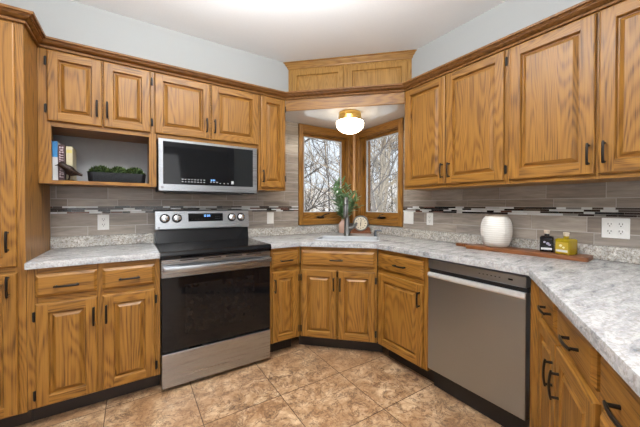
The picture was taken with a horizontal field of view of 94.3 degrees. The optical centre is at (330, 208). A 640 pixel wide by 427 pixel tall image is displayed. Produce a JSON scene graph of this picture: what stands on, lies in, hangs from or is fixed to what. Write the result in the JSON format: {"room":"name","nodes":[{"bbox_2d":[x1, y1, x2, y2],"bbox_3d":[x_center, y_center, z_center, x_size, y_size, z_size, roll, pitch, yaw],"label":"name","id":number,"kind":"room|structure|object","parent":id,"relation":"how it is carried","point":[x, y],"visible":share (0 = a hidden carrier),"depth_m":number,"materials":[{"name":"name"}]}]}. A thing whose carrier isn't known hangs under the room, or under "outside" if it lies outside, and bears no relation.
{"room":"kitchen","nodes":[
{"label":"kitchen","id":0,"kind":"room"},
{"bbox_2d":[87,172,145,182],"bbox_3d":[-1.509,-0.217,2.107,0.336,0.068,0.098,0,1,-34],"label":"tray","id":1,"kind":"object","parent":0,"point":[124,177],"depth_m":2.07,"materials":[{"name":"black metal"}]},
{"bbox_2d":[0,0,352,262],"bbox_3d":[-1.750,-0.123,2.303,5.150,2.745,0.173,0,1,-34],"label":"wall","id":2,"kind":"structure","parent":0,"point":[74,211],"depth_m":2.39,"materials":[{"name":"white paint"}]},
{"bbox_2d":[37,47,156,188],"bbox_3d":[-1.589,-0.584,2.079,0.621,0.848,0.369,0,1,-34],"label":"upper cabinet","id":3,"kind":"object","parent":2,"relation":"attached to","point":[103,110],"visible":1,"depth_m":1.98,"materials":[{"name":"brown wood"}]},
{"bbox_2d":[52,141,59,179],"bbox_3d":[-1.799,-0.306,1.958,0.026,0.250,0.174,0,1,-34],"label":"book","id":4,"kind":"object","parent":3,"relation":"in","point":[54,143],"visible":0.56,"depth_m":1.89,"materials":[{"name":"blue paper"}]},
{"bbox_2d":[58,144,65,179],"bbox_3d":[-1.773,-0.297,1.976,0.033,0.232,0.184,0,1,-34],"label":"book","id":5,"kind":"object","parent":3,"relation":"in","point":[61,148],"visible":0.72,"depth_m":1.90,"materials":[{"name":"brown paper"}]},
{"bbox_2d":[55,162,82,180],"bbox_3d":[-1.672,-0.239,1.900,0.076,0.117,0.120,0,1,25],"label":"bird figurine","id":6,"kind":"object","parent":3,"relation":"in","point":[69,170],"visible":0.98,"depth_m":1.89,"materials":[{"name":"brown metal"}]},
{"bbox_2d":[66,146,76,180],"bbox_3d":[-1.752,-0.296,2.008,0.032,0.228,0.164,0,1,-34],"label":"book","id":7,"kind":"object","parent":3,"relation":"in","point":[70,151],"visible":0.66,"depth_m":1.95,"materials":[{"name":"beige paper"}]},
{"bbox_2d":[87,165,145,182],"bbox_3d":[-1.509,-0.245,2.106,0.348,0.126,0.117,0,1,-34],"label":"planter","id":8,"kind":"object","parent":3,"relation":"in","point":[96,174],"visible":0.99,"depth_m":2.07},
{"bbox_2d":[98,214,108,229],"bbox_3d":[-1.705,0.100,2.228,0.070,0.115,0.008,0,1,-34],"label":"wall outlet","id":9,"kind":"object","parent":2,"relation":"attached to","point":[103,220],"visible":1,"depth_m":2.23,"materials":[{"name":"white plastic"}]},
{"bbox_2d":[50,121,297,236],"bbox_3d":[-1.148,-0.353,2.607,1.941,1.093,0.012,0,1,-34],"label":"tile backsplash","id":10,"kind":"structure","parent":2,"relation":"attached to","point":[85,224],"depth_m":2.38,"materials":[{"name":"tile"}]},
{"bbox_2d":[154,72,257,149],"bbox_3d":[-1.018,-0.763,2.458,0.772,0.498,0.369,0,1,-34],"label":"upper cabinet","id":11,"kind":"object","parent":2,"relation":"attached to","point":[185,109],"visible":0.98,"depth_m":2.31,"materials":[{"name":"brown wood"}]},
{"bbox_2d":[155,138,256,194],"bbox_3d":[-1.020,-0.318,2.459,0.727,0.388,0.360,0,1,-34],"label":"microwave","id":12,"kind":"object","parent":11,"relation":"attached to","point":[182,167],"visible":1,"depth_m":2.28,"materials":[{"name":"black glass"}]},
{"bbox_2d":[0,0,623,99],"bbox_3d":[-0.441,-1.010,1.871,3.973,0.056,1.665,0,1,-1],"label":"crown molding","id":13,"kind":"structure","parent":11,"relation":"attached to","point":[584,8],"depth_m":1.96,"materials":[{"name":"brown wood"}]},
{"bbox_2d":[267,212,273,223],"bbox_3d":[-0.599,0.090,2.967,0.070,0.115,0.009,0,1,-34],"label":"wall outlet","id":14,"kind":"object","parent":2,"relation":"attached to","point":[270,215],"visible":1,"depth_m":2.96,"materials":[{"name":"white plastic"}]},
{"bbox_2d":[257,94,285,191],"bbox_3d":[-0.588,-0.591,2.748,0.261,0.848,0.369,0,1,-34],"label":"upper cabinet","id":15,"kind":"object","parent":2,"relation":"attached to","point":[271,177],"visible":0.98,"depth_m":2.62,"materials":[{"name":"brown wood"}]},
{"bbox_2d":[298,123,354,224],"bbox_3d":[-0.053,-0.367,3.405,0.764,1.078,0.202,0,1,-34],"label":"window","id":16,"kind":"structure","parent":2,"relation":"in","point":[304,131],"depth_m":3.36,"materials":[{"name":"brown wood"}]},
{"bbox_2d":[283,49,416,90],"bbox_3d":[0.170,-1.211,2.946,1.322,0.579,0.063,0,1,11],"label":"soffit box","id":17,"kind":"object","parent":2,"relation":"attached to","point":[386,67],"visible":0.61,"depth_m":2.93,"materials":[{"name":"brown wood"}]},
{"bbox_2d":[285,104,404,130],"bbox_3d":[0.148,-0.910,2.820,1.050,0.018,1.061,0,1,-34],"label":"soffit panel","id":18,"kind":"object","parent":17,"relation":"attached to","point":[372,116],"visible":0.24,"depth_m":2.86,"materials":[{"name":"white paint"}]},
{"bbox_2d":[336,109,363,133],"bbox_3d":[0.184,-0.803,2.776,0.256,0.194,0.256,0,1,-34],"label":"ceiling lamp","id":19,"kind":"object","parent":18,"relation":"attached to","point":[350,121],"visible":1,"depth_m":2.69,"materials":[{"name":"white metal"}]},
{"bbox_2d":[16,336,502,426],"bbox_3d":[0.096,1.254,-0.310,5.000,0.060,6.550,0,1,-34],"label":"floor","id":20,"kind":"structure","parent":0,"point":[298,385],"depth_m":1.84,"materials":[{"name":"tile"}]},
{"bbox_2d":[0,18,49,426],"bbox_3d":[-2.170,0.090,1.539,0.950,2.215,0.637,0,1,-34],"label":"pantry cabinet","id":21,"kind":"object","parent":20,"relation":"on","point":[24,202],"visible":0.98,"depth_m":1.56,"materials":[{"name":"brown wood"}]},
{"bbox_2d":[26,258,159,421],"bbox_3d":[-1.516,0.755,1.984,0.622,0.877,0.635,0,1,-34],"label":"base cabinet","id":22,"kind":"object","parent":20,"relation":"on","point":[93,330],"visible":0.99,"depth_m":1.73,"materials":[{"name":"brown wood"}]},
{"bbox_2d":[24,233,159,269],"bbox_3d":[-1.523,0.258,1.988,0.621,0.116,0.613,0,1,-34],"label":"countertop","id":23,"kind":"structure","parent":22,"relation":"on","point":[96,249],"depth_m":1.99,"materials":[{"name":"grey stone"}]},
{"bbox_2d":[155,210,270,389],"bbox_3d":[-0.924,0.601,2.329,0.748,1.178,0.664,0,1,-34],"label":"range","id":24,"kind":"object","parent":20,"relation":"on","point":[215,278],"visible":1,"depth_m":2.13,"materials":[{"name":"black glass"}]},
{"bbox_2d":[155,238,270,259],"bbox_3d":[-0.925,0.295,2.327,0.748,0.045,0.569,0,1,-34],"label":"cooktop","id":25,"kind":"object","parent":24,"relation":"in","point":[196,248],"depth_m":2.17,"materials":[{"name":"black glass"}]},
{"bbox_2d":[161,266,269,353],"bbox_3d":[-0.785,0.690,2.122,0.738,0.482,0.033,0,1,-34],"label":"oven","id":26,"kind":"object","parent":24,"relation":"in","point":[201,309],"depth_m":2.08,"materials":[{"name":"black glass"}]},
{"bbox_2d":[163,256,270,272],"bbox_3d":[-0.755,0.388,2.079,0.727,0.044,0.065,0,1,-34],"label":"handle","id":27,"kind":"object","parent":24,"relation":"in","point":[202,265],"depth_m":2.05,"materials":[{"name":"metal"}]},
{"bbox_2d":[269,246,299,351],"bbox_3d":[-0.516,0.748,2.652,0.269,0.877,0.635,0,1,-34],"label":"base cabinet","id":28,"kind":"object","parent":20,"relation":"on","point":[285,262],"visible":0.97,"depth_m":2.42,"materials":[{"name":"brown wood"}]},
{"bbox_2d":[299,246,382,351],"bbox_3d":[0.106,0.748,2.696,1.445,0.877,0.620,0,1,11],"label":"base cabinet","id":29,"kind":"object","parent":20,"relation":"on","point":[339,286],"visible":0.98,"depth_m":2.43,"materials":[{"name":"brown wood"}]},
{"bbox_2d":[248,224,639,396],"bbox_3d":[0.520,0.266,1.565,1.840,0.116,3.587,0,1,-34],"label":"countertop","id":30,"kind":"structure","parent":29,"relation":"on","point":[600,296],"depth_m":1.44,"materials":[{"name":"grey stone"}]},
{"bbox_2d":[339,219,343,232],"bbox_3d":[0.138,0.189,3.282,0.084,0.153,0.067,0,1,4],"label":"bud vase","id":31,"kind":"object","parent":30,"relation":"on","point":[341,224],"visible":0.77,"depth_m":3.25,"materials":[{"name":"pink ceramic"}]},
{"bbox_2d":[330,176,364,218],"bbox_3d":[0.169,-0.080,3.230,0.399,0.594,0.177,0,1,20],"label":"leafy sprig","id":32,"kind":"object","parent":31,"relation":"in","point":[339,201],"visible":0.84,"depth_m":3.23,"materials":[{"name":"green plant"}]},
{"bbox_2d":[314,235,379,241],"bbox_3d":[0.161,0.351,2.711,0.580,0.174,0.330,0,1,11],"label":"sink","id":33,"kind":"object","parent":30,"relation":"in","point":[324,237],"visible":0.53,"depth_m":2.82,"materials":[{"name":"white ceramic"}]},
{"bbox_2d":[318,236,376,239],"bbox_3d":[0.161,0.353,2.711,0.528,0.169,0.278,0,1,11],"label":"basin","id":34,"kind":"object","parent":33,"relation":"in","point":[320,237],"depth_m":2.84,"materials":[{"name":"silver metal"}]},
{"bbox_2d":[343,197,357,235],"bbox_3d":[0.166,0.076,2.901,0.185,0.390,0.131,-1,1,-42],"label":"faucet","id":35,"kind":"object","parent":30,"relation":"on","point":[347,227],"visible":0.99,"depth_m":2.91,"materials":[{"name":"silver metal"}]},
{"bbox_2d":[350,215,370,233],"bbox_3d":[0.334,0.168,3.250,0.230,0.196,0.062,0,1,8],"label":"mantel clock","id":36,"kind":"object","parent":30,"relation":"on","point":[362,226],"visible":0.94,"depth_m":3.22,"materials":[{"name":"brown wood"}]},
{"bbox_2d":[456,243,592,261],"bbox_3d":[1.197,0.272,1.951,0.158,0.022,0.790,0,1,-39],"label":"serving board","id":37,"kind":"object","parent":30,"relation":"on","point":[513,250],"visible":1,"depth_m":1.83,"materials":[{"name":"brown wood"}]},
{"bbox_2d":[480,215,512,247],"bbox_3d":[1.151,0.151,2.056,0.196,0.216,0.196,0,1,-34],"label":"ceramic vase","id":38,"kind":"object","parent":37,"relation":"on","point":[496,230],"visible":1,"depth_m":1.98,"materials":[{"name":"white ceramic"}]},
{"bbox_2d":[540,230,553,251],"bbox_3d":[1.337,0.196,1.830,0.068,0.131,0.069,1,1,39],"label":"oil bottle","id":39,"kind":"object","parent":37,"relation":"on","point":[546,241],"visible":1,"depth_m":1.81,"materials":[{"name":"black glass"}]},
{"bbox_2d":[555,232,577,254],"bbox_3d":[1.378,0.200,1.732,0.079,0.126,0.078,0,1,-20],"label":"oil bottle","id":40,"kind":"object","parent":37,"relation":"on","point":[565,245],"visible":1,"depth_m":1.71,"materials":[{"name":"yellow glass"}]},
{"bbox_2d":[378,249,433,381],"bbox_3d":[0.725,0.754,2.319,0.610,0.877,0.483,0,1,-34],"label":"base cabinet","id":41,"kind":"object","parent":20,"relation":"on","point":[402,278],"visible":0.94,"depth_m":2.14,"materials":[{"name":"brown wood"}]},
{"bbox_2d":[428,259,530,426],"bbox_3d":[1.052,0.764,1.862,0.584,0.868,0.627,0,1,-34],"label":"dishwasher","id":42,"kind":"object","parent":20,"relation":"on","point":[479,318],"visible":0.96,"depth_m":1.66,"materials":[{"name":"silver metal"}]},
{"bbox_2d":[530,279,602,426],"bbox_3d":[1.121,0.770,1.021,0.635,0.877,0.746,0,1,25],"label":"base cabinet","id":43,"kind":"object","parent":20,"relation":"on","point":[565,368],"visible":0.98,"depth_m":1.10,"materials":[{"name":"brown wood"}]},
{"bbox_2d":[600,356,639,426],"bbox_3d":[0.835,0.778,0.401,0.635,0.877,0.620,0,1,25],"label":"base cabinet","id":44,"kind":"object","parent":20,"relation":"on","point":[621,404],"visible":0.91,"depth_m":0.66,"materials":[{"name":"brown wood"}]},
{"bbox_2d":[71,0,505,61],"bbox_3d":[0.093,-1.520,-0.379,5.250,0.120,6.800,0,1,-34],"label":"ceiling","id":45,"kind":"structure","parent":0,"point":[279,30],"depth_m":2.36,"materials":[{"name":"white paint"}]},
{"bbox_2d":[369,0,639,265],"bbox_3d":[2.177,-0.101,0.891,0.173,2.745,6.565,0,1,-34],"label":"wall","id":46,"kind":"structure","parent":0,"point":[579,210],"depth_m":2.06,"materials":[{"name":"white paint"}]},
{"bbox_2d":[355,117,403,226],"bbox_3d":[0.563,-0.365,3.270,0.191,1.078,0.755,0,1,-34],"label":"window","id":47,"kind":"structure","parent":46,"relation":"in","point":[363,138],"depth_m":3.33,"materials":[{"name":"brown wood"}]},
{"bbox_2d":[404,212,413,223],"bbox_3d":[0.754,0.086,2.859,0.009,0.115,0.118,0,1,-34],"label":"wall outlet","id":48,"kind":"object","parent":46,"relation":"attached to","point":[408,216],"visible":1,"depth_m":2.86,"materials":[{"name":"white plastic"}]},
{"bbox_2d":[427,213,432,224],"bbox_3d":[0.891,0.090,2.656,0.008,0.108,0.068,0,1,-34],"label":"wall outlet","id":49,"kind":"object","parent":46,"relation":"attached to","point":[429,215],"visible":1,"depth_m":2.65,"materials":[{"name":"white plastic"}]},
{"bbox_2d":[404,48,525,190],"bbox_3d":[0.961,-0.582,2.229,0.359,0.848,0.828,0,1,-34],"label":"upper cabinet","id":50,"kind":"object","parent":46,"relation":"attached to","point":[456,122],"visible":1,"depth_m":2.06,"materials":[{"name":"brown wood"}]},
{"bbox_2d":[286,92,404,111],"bbox_3d":[0.111,-0.944,2.612,1.056,0.104,0.019,0,1,11],"label":"valance","id":51,"kind":"object","parent":50,"relation":"attached to","point":[394,98],"visible":1,"depth_m":2.60,"materials":[{"name":"brown wood"}]},
{"bbox_2d":[403,117,639,248],"bbox_3d":[1.496,-0.339,1.765,0.012,1.093,2.780,0,1,-34],"label":"tile backsplash","id":52,"kind":"structure","parent":46,"relation":"attached to","point":[586,229],"depth_m":1.95,"materials":[{"name":"tile"}]},
{"bbox_2d":[508,0,639,185],"bbox_3d":[1.431,-0.573,1.526,0.359,0.848,0.859,0,1,-34],"label":"upper cabinet","id":53,"kind":"object","parent":46,"relation":"attached to","point":[574,87],"visible":0.98,"depth_m":1.53,"materials":[{"name":"brown wood"}]},
{"bbox_2d":[601,218,629,238],"bbox_3d":[1.572,0.107,1.635,0.008,0.112,0.116,0,1,-34],"label":"wall outlet","id":54,"kind":"object","parent":46,"relation":"attached to","point":[618,228],"visible":1,"depth_m":1.63,"materials":[{"name":"white plastic"}]},
{"bbox_2d":[606,222,613,226],"bbox_3d":[1.558,0.087,1.653,0.003,0.033,0.033,0,1,-34],"label":"receptacle","id":55,"kind":"object","parent":54,"relation":"attached to","point":[608,224],"depth_m":1.65,"materials":[{"name":"white plastic"}]},
{"bbox_2d":[606,229,613,234],"bbox_3d":[1.558,0.127,1.654,0.003,0.033,0.033,0,1,-34],"label":"receptacle","id":56,"kind":"object","parent":54,"relation":"attached to","point":[608,231],"depth_m":1.65,"materials":[{"name":"white plastic"}]},
{"bbox_2d":[617,222,624,227],"bbox_3d":[1.584,0.087,1.615,0.003,0.033,0.033,0,1,-34],"label":"receptacle","id":57,"kind":"object","parent":54,"relation":"attached to","point":[619,224],"depth_m":1.61,"materials":[{"name":"white plastic"}]},
{"bbox_2d":[617,229,624,234],"bbox_3d":[1.583,0.127,1.616,0.003,0.033,0.033,0,1,-34],"label":"receptacle","id":58,"kind":"object","parent":54,"relation":"attached to","point":[619,231],"depth_m":1.61,"materials":[{"name":"white plastic"}]},
{"label":"outside","id":59,"kind":"structure","parent":0,"visible":0},
{"bbox_2d":[304,182,396,211],"bbox_3d":[11.041,-4.959,55.425,120.000,13.227,120.000,0,1,-34],"label":"ground","id":60,"kind":"structure","parent":59,"point":[314,209],"depth_m":81.08,"materials":[{"name":"white snow"}]},
{"bbox_2d":[304,151,321,203],"bbox_3d":[-2.417,-2.416,31.556,4.145,9.266,5.709,0,1,-19],"label":"bare tree","id":61,"kind":"object","parent":60,"relation":"on","point":[307,151],"visible":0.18,"depth_m":31.35,"materials":[{"name":"grey plant"}]},
{"bbox_2d":[304,146,331,201],"bbox_3d":[-2.137,-2.369,13.945,4.530,10.126,6.239,0,1,26],"label":"bare tree","id":62,"kind":"object","parent":60,"relation":"on","point":[321,146],"visible":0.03,"depth_m":14.34,"materials":[{"name":"grey plant"}]},
{"bbox_2d":[305,151,333,211],"bbox_3d":[-1.558,-1.408,24.359,5.953,7.533,3.524,1,1,41],"label":"bare tree","id":63,"kind":"object","parent":60,"relation":"on","point":[305,151],"visible":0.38,"depth_m":24.42,"materials":[{"name":"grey plant"}]},
{"bbox_2d":[304,139,372,210],"bbox_3d":[-0.621,-1.975,13.651,3.995,9.247,6.011,0,1,28],"label":"bare tree","id":64,"kind":"object","parent":60,"relation":"on","point":[328,197],"visible":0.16,"depth_m":12.91,"materials":[{"name":"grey plant"}]},
{"bbox_2d":[305,138,387,210],"bbox_3d":[0.951,-2.709,19.507,6.484,10.462,5.901,0,1,6],"label":"bare tree","id":65,"kind":"object","parent":60,"relation":"on","point":[381,138],"visible":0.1,"depth_m":19.52,"materials":[{"name":"grey plant"}]},
{"bbox_2d":[318,150,374,210],"bbox_3d":[1.407,-2.939,26.990,5.971,10.585,6.561,1,1,43],"label":"bare tree","id":66,"kind":"object","parent":60,"relation":"on","point":[326,150],"visible":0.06,"depth_m":25.99,"materials":[{"name":"grey plant"}]},
{"bbox_2d":[304,137,395,211],"bbox_3d":[-0.176,-2.147,6.827,4.249,9.835,6.393,0,1,17],"label":"bare tree","id":67,"kind":"object","parent":60,"relation":"on","point":[308,139],"visible":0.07,"depth_m":6.69,"materials":[{"name":"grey plant"}]},
{"bbox_2d":[305,134,396,211],"bbox_3d":[1.175,-1.858,7.957,5.958,9.008,4.737,1,1,36],"label":"bare tree","id":68,"kind":"object","parent":60,"relation":"on","point":[386,166],"visible":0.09,"depth_m":8.60,"materials":[{"name":"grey plant"}]},
{"bbox_2d":[306,133,397,211],"bbox_3d":[1.599,-1.851,8.454,5.573,8.992,5.072,1,1,33],"label":"bare tree","id":69,"kind":"object","parent":60,"relation":"on","point":[379,151],"visible":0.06,"depth_m":7.90,"materials":[{"name":"grey plant"}]},
{"bbox_2d":[314,134,397,211],"bbox_3d":[2.215,-2.115,10.848,6.293,9.514,5.002,0,1,-39],"label":"bare tree","id":70,"kind":"object","parent":60,"relation":"on","point":[393,139],"visible":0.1,"depth_m":10.48,"materials":[{"name":"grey plant"}]},
{"bbox_2d":[315,134,397,210],"bbox_3d":[1.953,-1.781,13.022,5.738,8.828,3.814,0,1,-26],"label":"bare tree","id":71,"kind":"object","parent":60,"relation":"on","point":[393,143],"visible":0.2,"depth_m":13.73,"materials":[{"name":"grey plant"}]},
{"bbox_2d":[333,139,397,211],"bbox_3d":[3.607,-2.559,20.777,6.282,10.196,4.561,-1,1,-42],"label":"bare tree","id":72,"kind":"object","parent":60,"relation":"on","point":[381,139],"visible":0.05,"depth_m":21.18,"materials":[{"name":"grey plant"}]},
{"bbox_2d":[334,136,397,211],"bbox_3d":[3.108,-2.703,15.020,5.629,10.705,7.081,0,1,22],"label":"bare tree","id":73,"kind":"object","parent":60,"relation":"on","point":[387,179],"visible":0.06,"depth_m":14.67,"materials":[{"name":"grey plant"}]},
{"bbox_2d":[370,136,396,211],"bbox_3d":[3.778,-1.633,18.369,5.352,8.233,3.557,0,1,-13],"label":"bare tree","id":74,"kind":"object","parent":60,"relation":"on","point":[393,136],"visible":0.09,"depth_m":17.65,"materials":[{"name":"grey plant"}]},
{"bbox_2d":[370,138,397,211],"bbox_3d":[2.681,-2.820,11.749,5.829,11.086,7.333,0,1,-22],"label":"bare tree","id":75,"kind":"object","parent":60,"relation":"on","point":[386,186],"visible":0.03,"depth_m":11.27,"materials":[{"name":"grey plant"}]},
{"bbox_2d":[373,139,397,211],"bbox_3d":[3.964,-2.337,13.922,5.225,9.937,6.573,0,1,-6],"label":"bare tree","id":76,"kind":"object","parent":60,"relation":"on","point":[378,139],"visible":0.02,"depth_m":13.52,"materials":[{"name":"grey plant"}]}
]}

